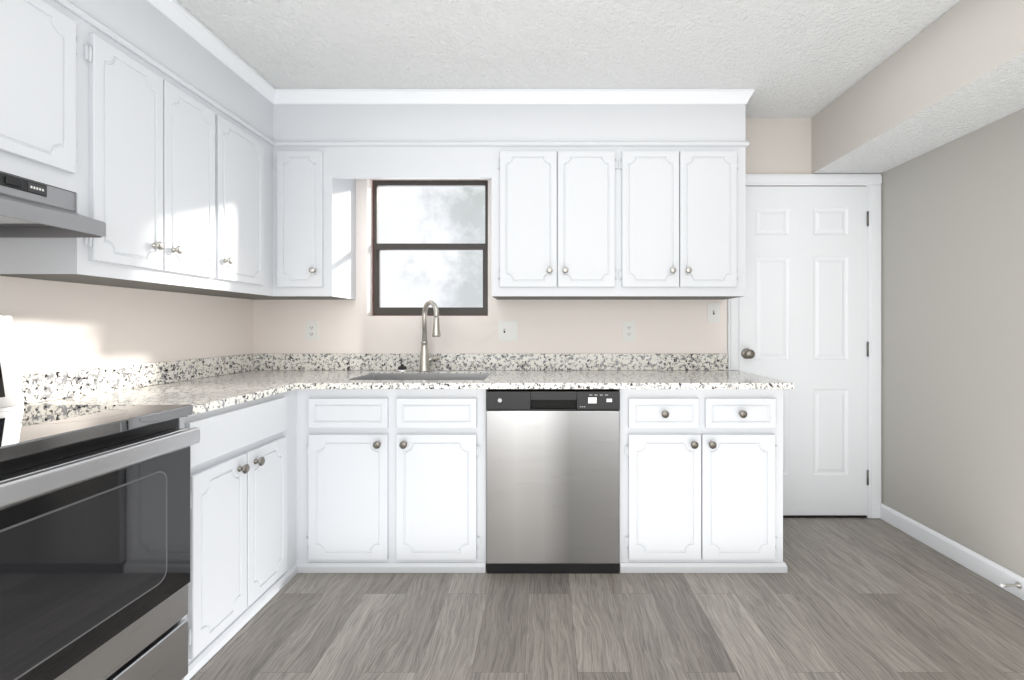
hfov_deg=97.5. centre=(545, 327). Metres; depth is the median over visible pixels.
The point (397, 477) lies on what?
base cabinet
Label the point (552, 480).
dishwasher
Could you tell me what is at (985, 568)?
baseboard
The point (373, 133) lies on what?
valance
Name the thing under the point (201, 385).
countertop
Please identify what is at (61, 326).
wall
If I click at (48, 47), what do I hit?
upper cabinet
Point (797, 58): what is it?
ceiling
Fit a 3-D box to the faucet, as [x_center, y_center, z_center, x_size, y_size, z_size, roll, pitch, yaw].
[-0.677,0.051,2.647,0.156,0.428,0.211,0,0,0]
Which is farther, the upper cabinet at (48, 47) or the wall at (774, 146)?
the wall at (774, 146)
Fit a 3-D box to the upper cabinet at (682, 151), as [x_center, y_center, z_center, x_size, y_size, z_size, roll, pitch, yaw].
[0.754,-0.734,2.615,0.703,1.128,0.327,0,0,0]
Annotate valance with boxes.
[328,89,495,299]
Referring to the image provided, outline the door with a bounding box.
[727,174,881,517]
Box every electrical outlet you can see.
[305,321,317,340]
[623,321,634,340]
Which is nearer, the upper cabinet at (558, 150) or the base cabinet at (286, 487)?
the base cabinet at (286, 487)
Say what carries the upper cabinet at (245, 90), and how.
hanging from the ceiling
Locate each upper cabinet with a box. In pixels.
[0,0,95,279]
[50,0,223,291]
[177,43,267,295]
[276,89,327,299]
[496,89,619,299]
[620,89,751,299]
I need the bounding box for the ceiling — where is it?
[176,0,960,117]
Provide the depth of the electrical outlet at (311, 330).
2.77 m
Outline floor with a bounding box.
[191,518,1023,679]
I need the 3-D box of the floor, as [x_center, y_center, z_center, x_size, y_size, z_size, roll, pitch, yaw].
[0.135,1.230,0.690,4.130,0.100,4.420,0,0,0]
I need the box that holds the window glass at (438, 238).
[379,187,484,306]
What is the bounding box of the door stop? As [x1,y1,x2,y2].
[999,582,1021,588]
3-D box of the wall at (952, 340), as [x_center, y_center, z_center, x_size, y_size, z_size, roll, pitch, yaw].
[2.140,-0.060,0.690,0.120,2.480,4.420,0,0,0]
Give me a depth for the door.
2.77 m
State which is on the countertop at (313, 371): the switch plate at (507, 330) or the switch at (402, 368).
the switch at (402, 368)
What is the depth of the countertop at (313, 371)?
2.62 m
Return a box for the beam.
[812,0,1023,173]
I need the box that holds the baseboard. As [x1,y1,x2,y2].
[880,503,1023,599]
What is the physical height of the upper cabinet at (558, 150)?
1.128 m
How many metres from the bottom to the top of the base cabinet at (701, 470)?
0.880 m
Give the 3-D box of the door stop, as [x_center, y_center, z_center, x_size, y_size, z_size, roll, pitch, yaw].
[2.025,1.125,1.950,0.078,0.025,0.026,0,0,0]
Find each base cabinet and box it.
[177,389,300,679]
[309,389,488,572]
[616,389,786,572]
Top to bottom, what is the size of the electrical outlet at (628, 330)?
0.124 m
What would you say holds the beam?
attached to the ceiling
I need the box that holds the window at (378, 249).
[373,181,487,315]
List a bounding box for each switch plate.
[498,321,517,340]
[707,303,719,322]
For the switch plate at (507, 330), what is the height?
0.124 m
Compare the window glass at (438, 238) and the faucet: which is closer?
the faucet
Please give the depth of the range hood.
1.34 m
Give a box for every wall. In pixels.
[0,276,253,374]
[254,118,865,353]
[881,108,1023,576]
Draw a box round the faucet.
[419,299,440,371]
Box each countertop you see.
[20,358,295,416]
[210,354,793,388]
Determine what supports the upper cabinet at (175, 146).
hanging from the ceiling
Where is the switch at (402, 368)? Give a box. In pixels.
[395,364,408,371]
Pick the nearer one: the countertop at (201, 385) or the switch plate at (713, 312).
the countertop at (201, 385)
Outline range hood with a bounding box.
[0,172,105,237]
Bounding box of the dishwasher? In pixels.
[486,389,619,572]
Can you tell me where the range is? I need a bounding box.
[0,316,199,679]
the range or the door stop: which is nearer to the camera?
the range
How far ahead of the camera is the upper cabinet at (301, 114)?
2.45 m
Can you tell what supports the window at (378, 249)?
in the wall at (774, 146)

